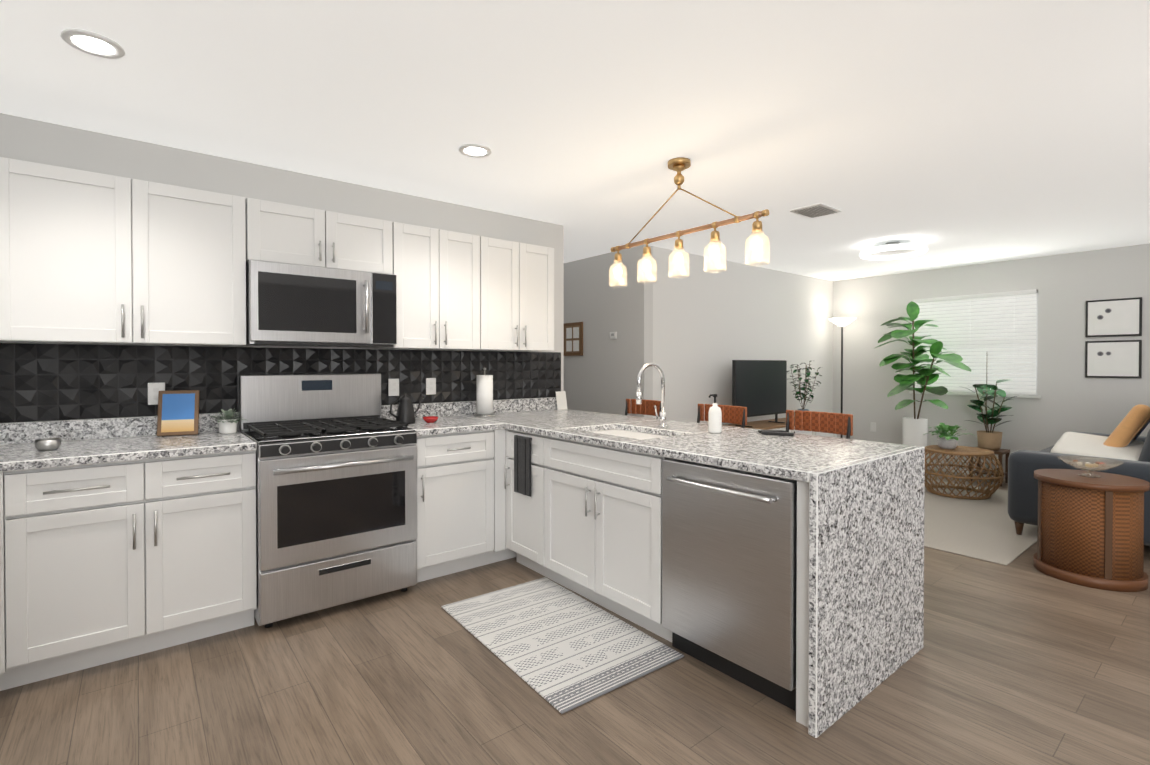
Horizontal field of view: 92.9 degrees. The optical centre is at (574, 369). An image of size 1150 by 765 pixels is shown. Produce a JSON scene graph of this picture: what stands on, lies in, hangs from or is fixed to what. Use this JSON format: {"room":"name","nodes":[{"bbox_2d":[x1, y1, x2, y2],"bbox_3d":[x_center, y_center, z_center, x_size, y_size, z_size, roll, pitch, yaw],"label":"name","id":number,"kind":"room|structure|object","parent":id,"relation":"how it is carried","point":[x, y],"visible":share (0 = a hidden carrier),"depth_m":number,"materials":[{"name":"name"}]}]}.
{"room":"kitchen","nodes":[
{"label":"kitchen","id":0,"kind":"room"},
{"bbox_2d":[0,113,563,431],"bbox_3d":[-1.698,0.033,3.352,4.010,2.440,0.120,0,1,-39],"label":"wall","id":1,"kind":"structure","parent":0,"point":[32,140],"depth_m":3.16,"materials":[{"name":"white paint"}]},
{"bbox_2d":[0,157,251,346],"bbox_3d":[-2.155,-0.520,2.659,0.918,0.790,0.377,0,1,-39],"label":"upper cabinet","id":2,"kind":"object","parent":1,"relation":"attached to","point":[87,257],"depth_m":2.51,"materials":[{"name":"white paint"}]},
{"bbox_2d":[148,382,164,404],"bbox_3d":[-2.186,0.126,2.854,0.072,0.115,0.007,0,1,-39],"label":"electrical outlet plate","id":3,"kind":"object","parent":1,"relation":"attached to","point":[154,389],"depth_m":2.85,"materials":[{"name":"white plastic"}]},
{"bbox_2d":[0,343,560,422],"bbox_3d":[-1.617,0.053,3.326,3.857,0.368,0.018,0,1,-39],"label":"tile backsplash","id":4,"kind":"structure","parent":1,"relation":"attached to","point":[46,382],"depth_m":3.00,"materials":[{"name":"black tile"}]},
{"bbox_2d":[252,199,395,274],"bbox_3d":[-1.506,-0.735,3.199,0.763,0.322,0.342,0,1,-39],"label":"upper cabinet","id":5,"kind":"object","parent":1,"relation":"attached to","point":[281,233],"depth_m":3.05,"materials":[{"name":"white paint"}]},
{"bbox_2d":[245,259,396,347],"bbox_3d":[-1.468,-0.352,3.155,0.758,0.430,0.463,0,1,-39],"label":"over-the-range microwave","id":6,"kind":"object","parent":5,"relation":"attached to","point":[293,305],"visible":0.98,"depth_m":2.98,"materials":[{"name":"silver metal"}]},
{"bbox_2d":[388,379,398,395],"bbox_3d":[-1.207,0.118,3.638,0.072,0.115,0.007,0,1,-39],"label":"electrical outlet plate","id":7,"kind":"object","parent":1,"relation":"attached to","point":[393,384],"depth_m":3.63,"materials":[{"name":"white plastic"}]},
{"bbox_2d":[375,222,483,350],"bbox_3d":[-0.974,-0.518,3.627,0.593,0.765,0.342,0,1,-39],"label":"upper cabinet","id":8,"kind":"object","parent":1,"relation":"attached to","point":[440,273],"depth_m":3.49,"materials":[{"name":"white paint"}]},
{"bbox_2d":[426,378,435,394],"bbox_3d":[-1.001,0.116,3.802,0.072,0.115,0.007,0,1,-39],"label":"electrical outlet plate","id":9,"kind":"object","parent":1,"relation":"attached to","point":[430,382],"depth_m":3.80,"materials":[{"name":"white plastic"}]},
{"bbox_2d":[484,237,553,351],"bbox_3d":[-0.502,-0.522,4.005,0.618,0.765,0.342,0,1,-39],"label":"upper cabinet","id":10,"kind":"object","parent":1,"relation":"attached to","point":[519,277],"depth_m":3.87,"materials":[{"name":"white paint"}]},
{"bbox_2d":[0,469,1149,764],"bbox_3d":[1.502,1.303,3.288,8.910,0.100,8.240,0,1,-39],"label":"floor","id":11,"kind":"structure","parent":0,"point":[1020,659],"depth_m":2.09,"materials":[{"name":"brown wood"}]},
{"bbox_2d":[0,433,256,690],"bbox_3d":[-2.047,0.822,2.598,0.838,0.876,0.628,0,1,-39],"label":"base cabinet","id":12,"kind":"object","parent":11,"relation":"on","point":[126,537],"depth_m":2.32,"materials":[{"name":"white paint"}]},
{"bbox_2d":[34,438,60,450],"bbox_3d":[-2.287,0.325,2.371,0.084,0.045,0.084,0,1,-39],"label":"bowl","id":13,"kind":"object","parent":12,"relation":"on","point":[47,444],"visible":1,"depth_m":2.35,"materials":[{"name":"silver metal"}]},
{"bbox_2d":[157,390,199,435],"bbox_3d":[-2.069,0.225,2.852,0.175,0.232,0.062,0,1,-27],"label":"framed picture","id":14,"kind":"object","parent":12,"relation":"on","point":[178,412],"visible":0.94,"depth_m":2.85,"materials":[{"name":"blue paper"}]},
{"bbox_2d":[208,408,247,433],"bbox_3d":[-1.868,0.275,2.941,0.172,0.133,0.187,0,1,-39],"label":"potted plant","id":15,"kind":"object","parent":12,"relation":"on","point":[228,424],"visible":0.98,"depth_m":2.92,"materials":[{"name":"white ceramic"}]},
{"bbox_2d":[239,374,416,627],"bbox_3d":[-1.369,0.643,3.052,0.780,1.225,0.716,0,1,-39],"label":"range","id":16,"kind":"object","parent":11,"relation":"on","point":[336,489],"visible":0.98,"depth_m":2.86,"materials":[{"name":"silver metal"}]},
{"bbox_2d":[412,421,531,582],"bbox_3d":[-0.543,0.798,3.144,0.616,0.914,0.440,0,1,-39],"label":"base cabinet","id":17,"kind":"object","parent":11,"relation":"on","point":[430,438],"depth_m":3.19,"materials":[{"name":"white paint"}]},
{"bbox_2d":[390,393,423,423],"bbox_3d":[-1.058,0.242,3.444,0.224,0.190,0.120,0,1,-39],"label":"kettle","id":18,"kind":"object","parent":17,"relation":"on","point":[406,412],"visible":0.92,"depth_m":3.40,"materials":[{"name":"black metal"}]},
{"bbox_2d":[423,416,437,422],"bbox_3d":[-0.919,0.319,3.479,0.100,0.035,0.098,0,1,-39],"label":"bowl","id":19,"kind":"object","parent":17,"relation":"on","point":[430,419],"visible":1,"depth_m":3.45,"materials":[{"name":"red ceramic"}]},
{"bbox_2d":[474,367,494,416],"bbox_3d":[-0.644,0.158,3.902,0.150,0.349,0.150,0,1,-39],"label":"paper towel holder","id":20,"kind":"object","parent":17,"relation":"on","point":[484,388],"visible":1,"depth_m":3.85,"materials":[{"name":"white paper"}]},
{"bbox_2d":[514,435,531,496],"bbox_3d":[-0.309,0.578,3.311,0.040,0.350,0.170,0,1,-39],"label":"towel","id":21,"kind":"object","parent":17,"relation":"hanging from","point":[522,443],"depth_m":3.29,"materials":[{"name":"grey fabric"}]},
{"bbox_2d":[556,391,566,409],"bbox_3d":[-0.111,0.253,4.484,0.100,0.148,0.030,0,1,-39],"label":"card","id":22,"kind":"object","parent":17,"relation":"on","point":[561,400],"visible":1,"depth_m":4.48,"materials":[{"name":"white paper"}]},
{"bbox_2d":[444,425,667,639],"bbox_3d":[-0.124,0.803,2.621,0.616,0.914,0.899,0,1,-39],"label":"base cabinet","id":23,"kind":"object","parent":11,"relation":"on","point":[582,511],"depth_m":3.01,"materials":[{"name":"white paint"}]},
{"bbox_2d":[636,362,667,427],"bbox_3d":[0.426,0.148,3.188,0.252,0.382,0.123,0,1,-39],"label":"faucet","id":24,"kind":"object","parent":23,"relation":"on","point":[662,417],"visible":1,"depth_m":3.20,"materials":[{"name":"silver metal"}]},
{"bbox_2d":[708,394,721,432],"bbox_3d":[0.753,0.237,2.959,0.088,0.209,0.070,0,1,-39],"label":"soap dispenser","id":25,"kind":"object","parent":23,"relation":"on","point":[714,419],"visible":1,"depth_m":2.94,"materials":[{"name":"white ceramic"}]},
{"bbox_2d":[758,430,793,435],"bbox_3d":[1.075,0.335,2.904,0.175,0.015,0.208,0,1,-39],"label":"remote","id":26,"kind":"object","parent":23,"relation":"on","point":[775,432],"visible":1,"depth_m":2.86,"materials":[{"name":"black plastic"}]},
{"bbox_2d":[442,577,683,713],"bbox_3d":[-0.113,1.254,2.641,0.660,0.009,1.100,0,1,-37],"label":"kitchen rug","id":27,"kind":"object","parent":11,"relation":"on","point":[561,649],"visible":0.94,"depth_m":2.52,"materials":[{"name":"white fabric"}]},
{"bbox_2d":[625,399,660,415],"bbox_3d":[0.366,0.740,4.082,0.490,1.013,0.434,0,1,-39],"label":"bar stool","id":28,"kind":"object","parent":11,"relation":"on","point":[645,407],"visible":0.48,"depth_m":4.24,"materials":[{"name":"brown leather"}]},
{"bbox_2d":[697,404,746,427],"bbox_3d":[0.814,0.746,3.523,0.490,1.013,0.434,0,1,-39],"label":"bar stool","id":29,"kind":"object","parent":11,"relation":"on","point":[734,414],"visible":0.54,"depth_m":3.62,"materials":[{"name":"brown leather"}]},
{"bbox_2d":[662,458,796,710],"bbox_3d":[0.795,0.830,2.371,0.655,0.863,0.622,0,1,-39],"label":"dishwasher","id":30,"kind":"object","parent":11,"relation":"on","point":[729,570],"visible":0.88,"depth_m":2.15,"materials":[{"name":"silver metal"}]},
{"bbox_2d":[722,417,836,436],"bbox_3d":[2.237,0.914,6.198,2.100,0.620,0.490,0,1,-39],"label":"media console","id":31,"kind":"object","parent":11,"relation":"on","point":[763,424],"visible":0.04,"depth_m":6.09,"materials":[{"name":"brown wood"}]},
{"bbox_2d":[732,360,786,426],"bbox_3d":[2.048,0.250,6.020,0.990,0.709,0.200,0,1,-39],"label":"television","id":32,"kind":"object","parent":31,"relation":"on","point":[759,387],"visible":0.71,"depth_m":5.98,"materials":[{"name":"black"}]},
{"bbox_2d":[787,361,821,410],"bbox_3d":[2.758,0.244,6.609,0.627,0.709,0.297,0,1,-39],"label":"potted plant","id":33,"kind":"object","parent":31,"relation":"on","point":[807,381],"visible":0.96,"depth_m":6.59,"materials":[{"name":"green plant"}]},
{"bbox_2d":[786,410,852,438],"bbox_3d":[1.228,0.751,3.005,0.490,1.013,0.434,0,1,-39],"label":"bar stool","id":34,"kind":"object","parent":11,"relation":"on","point":[829,422],"visible":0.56,"depth_m":3.14,"materials":[{"name":"brown leather"}]},
{"bbox_2d":[829,318,855,437],"bbox_3d":[3.511,0.271,7.192,0.330,1.885,0.330,0,1,-39],"label":"torchiere floor lamp","id":35,"kind":"object","parent":11,"relation":"on","point":[841,322],"visible":0.65,"depth_m":7.17,"materials":[{"name":"black metal"}]},
{"bbox_2d":[873,301,970,468],"bbox_3d":[3.985,0.207,6.285,0.849,2.031,1.070,0,1,-39],"label":"fiddle leaf fig","id":36,"kind":"object","parent":11,"relation":"on","point":[915,429],"visible":0.94,"depth_m":6.26,"materials":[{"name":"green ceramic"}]},
{"bbox_2d":[924,480,1037,565],"bbox_3d":[3.070,1.230,5.113,2.540,0.008,2.150,0,1,-39],"label":"area rug","id":37,"kind":"object","parent":11,"relation":"on","point":[984,529],"visible":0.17,"depth_m":4.25,"materials":[{"name":"beige carpet"}]},
{"bbox_2d":[925,445,1004,499],"bbox_3d":[3.781,1.002,5.391,0.724,0.440,0.724,0,1,-39],"label":"coffee table","id":38,"kind":"object","parent":37,"relation":"on","point":[963,451],"visible":0.88,"depth_m":5.22,"materials":[{"name":"brown wicker"}]},
{"bbox_2d":[924,423,974,448],"bbox_3d":[3.698,0.658,5.425,0.451,0.246,0.447,0,1,-39],"label":"table plant","id":39,"kind":"object","parent":38,"relation":"on","point":[945,440],"visible":1,"depth_m":5.37,"materials":[{"name":"green plant"}]},
{"bbox_2d":[959,361,1016,485],"bbox_3d":[4.487,0.517,5.933,0.537,1.420,0.527,0,1,-39],"label":"potted plant","id":40,"kind":"object","parent":11,"relation":"on","point":[990,440],"visible":0.9,"depth_m":5.92,"materials":[{"name":"green plant"}]},
{"bbox_2d":[1008,404,1149,545],"bbox_3d":[4.359,0.720,4.346,2.060,1.046,1.030,0,1,-39],"label":"sofa","id":41,"kind":"object","parent":11,"relation":"on","point":[1126,444],"visible":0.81,"depth_m":3.99,"materials":[{"name":"fabric"}]},
{"bbox_2d":[1033,469,1149,591],"bbox_3d":[3.134,0.953,3.335,0.514,0.600,0.514,0,1,-39],"label":"drum side table","id":42,"kind":"object","parent":11,"relation":"on","point":[1090,532],"visible":0.98,"depth_m":3.16,"materials":[{"name":"brown wood"}]},
{"bbox_2d":[1057,456,1123,477],"bbox_3d":[3.149,0.602,3.344,0.300,0.100,0.300,0,1,-39],"label":"glass bowl","id":43,"kind":"object","parent":42,"relation":"on","point":[1092,465],"visible":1,"depth_m":3.33,"materials":[{"name":"clear glass"}]},
{"bbox_2d":[0,0,1149,280],"bbox_3d":[1.502,-1.237,3.263,8.910,0.100,8.240,0,1,-39],"label":"ceiling","id":44,"kind":"structure","parent":0,"point":[958,132],"depth_m":2.45,"materials":[{"name":"white paint"}]},
{"bbox_2d":[60,28,124,58],"bbox_3d":[-1.726,-1.167,1.959,0.175,0.010,0.175,-1,1,-45],"label":"recessed light","id":45,"kind":"object","parent":44,"relation":"in","point":[92,43],"depth_m":1.95,"materials":[{"name":"white"}]},
{"bbox_2d":[459,143,491,157],"bbox_3d":[-0.536,-1.177,2.937,0.175,0.010,0.175,-1,1,-45],"label":"recessed light","id":46,"kind":"object","parent":44,"relation":"in","point":[470,150],"depth_m":2.93,"materials":[{"name":"white"}]},
{"bbox_2d":[609,157,769,287],"bbox_3d":[0.593,-0.857,3.114,0.130,0.654,1.126,0,1,-39],"label":"chandelier","id":47,"kind":"object","parent":44,"relation":"hanging from","point":[678,165],"visible":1,"depth_m":3.07,"materials":[{"name":"gold metal"}]},
{"bbox_2d":[790,203,841,218],"bbox_3d":[1.804,-1.187,4.094,0.320,0.016,0.240,0,1,-39],"label":"ceiling vent","id":48,"kind":"object","parent":44,"relation":"in","point":[816,210],"visible":1,"depth_m":4.07,"materials":[{"name":"white metal"}]},
{"bbox_2d":[860,239,927,259],"bbox_3d":[3.022,-1.148,5.197,0.562,0.116,0.562,0,1,-39],"label":"fan light","id":49,"kind":"object","parent":44,"relation":"attached to","point":[891,250],"visible":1,"depth_m":5.17,"materials":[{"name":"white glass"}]},
{"bbox_2d":[564,244,652,417],"bbox_3d":[0.114,0.005,6.058,0.120,2.440,1.920,0,1,-39],"label":"wall","id":50,"kind":"structure","parent":0,"point":[601,374],"depth_m":5.67,"materials":[{"name":"white paint"}]},
{"bbox_2d":[564,322,582,355],"bbox_3d":[-0.024,-0.340,6.110,0.022,0.370,0.340,0,1,-39],"label":"picture frame","id":51,"kind":"object","parent":50,"relation":"attached to","point":[573,339],"visible":0.94,"depth_m":6.08,"materials":[{"name":"brown wood"}]},
{"bbox_2d":[610,332,616,338],"bbox_3d":[0.391,-0.350,5.591,0.023,0.070,0.090,0,1,-39],"label":"thermostat","id":52,"kind":"object","parent":50,"relation":"attached to","point":[613,335],"visible":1,"depth_m":5.57,"materials":[{"name":"white plastic"}]},
{"bbox_2d":[653,246,832,424],"bbox_3d":[2.183,0.000,6.561,3.740,2.440,0.120,0,1,-39],"label":"wall","id":53,"kind":"structure","parent":0,"point":[708,327],"depth_m":6.12,"materials":[{"name":"white paint"}]},
{"bbox_2d":[832,243,1149,471],"bbox_3d":[5.533,0.013,5.273,0.120,2.440,6.080,0,1,-39],"label":"wall","id":54,"kind":"structure","parent":0,"point":[1067,286],"depth_m":6.00,"materials":[{"name":"white paint"}]},
{"bbox_2d":[870,423,875,431],"bbox_3d":[3.924,0.756,7.188,0.005,0.115,0.070,0,1,-39],"label":"electrical outlet plate","id":55,"kind":"object","parent":54,"relation":"attached to","point":[873,425],"depth_m":7.18,"materials":[{"name":"white plastic"}]},
{"bbox_2d":[927,462,1004,478],"bbox_3d":[5.481,1.191,5.243,0.015,0.085,6.080,0,1,-39],"label":"baseboard","id":56,"kind":"structure","parent":54,"relation":"attached to","point":[953,470],"depth_m":6.47,"materials":[{"name":"white"}]},
{"bbox_2d":[909,290,1040,397],"bbox_3d":[4.619,-0.283,6.364,0.120,1.170,1.270,0,1,-39],"label":"window","id":57,"kind":"structure","parent":54,"relation":"in","point":[975,394],"depth_m":5.91,"materials":[{"name":"white"}]},
{"bbox_2d":[913,289,1036,394],"bbox_3d":[4.591,-0.297,6.340,0.043,1.136,1.190,0,1,-39],"label":"window blind","id":58,"kind":"object","parent":57,"relation":"attached to","point":[995,331],"visible":0.71,"depth_m":6.22,"materials":[{"name":"white plastic"}]},
{"bbox_2d":[1085,340,1141,377],"bbox_3d":[5.326,-0.103,5.413,0.024,0.370,0.400,0,1,-39],"label":"floral picture","id":59,"kind":"object","parent":54,"relation":"attached to","point":[1115,359],"visible":1,"depth_m":5.40,"materials":[{"name":"black"}]},
{"bbox_2d":[1085,297,1141,336],"bbox_3d":[5.326,-0.513,5.409,0.024,0.370,0.400,0,1,-39],"label":"floral picture","id":60,"kind":"object","parent":54,"relation":"attached to","point":[1113,317],"visible":1,"depth_m":5.39,"materials":[{"name":"black"}]}
]}

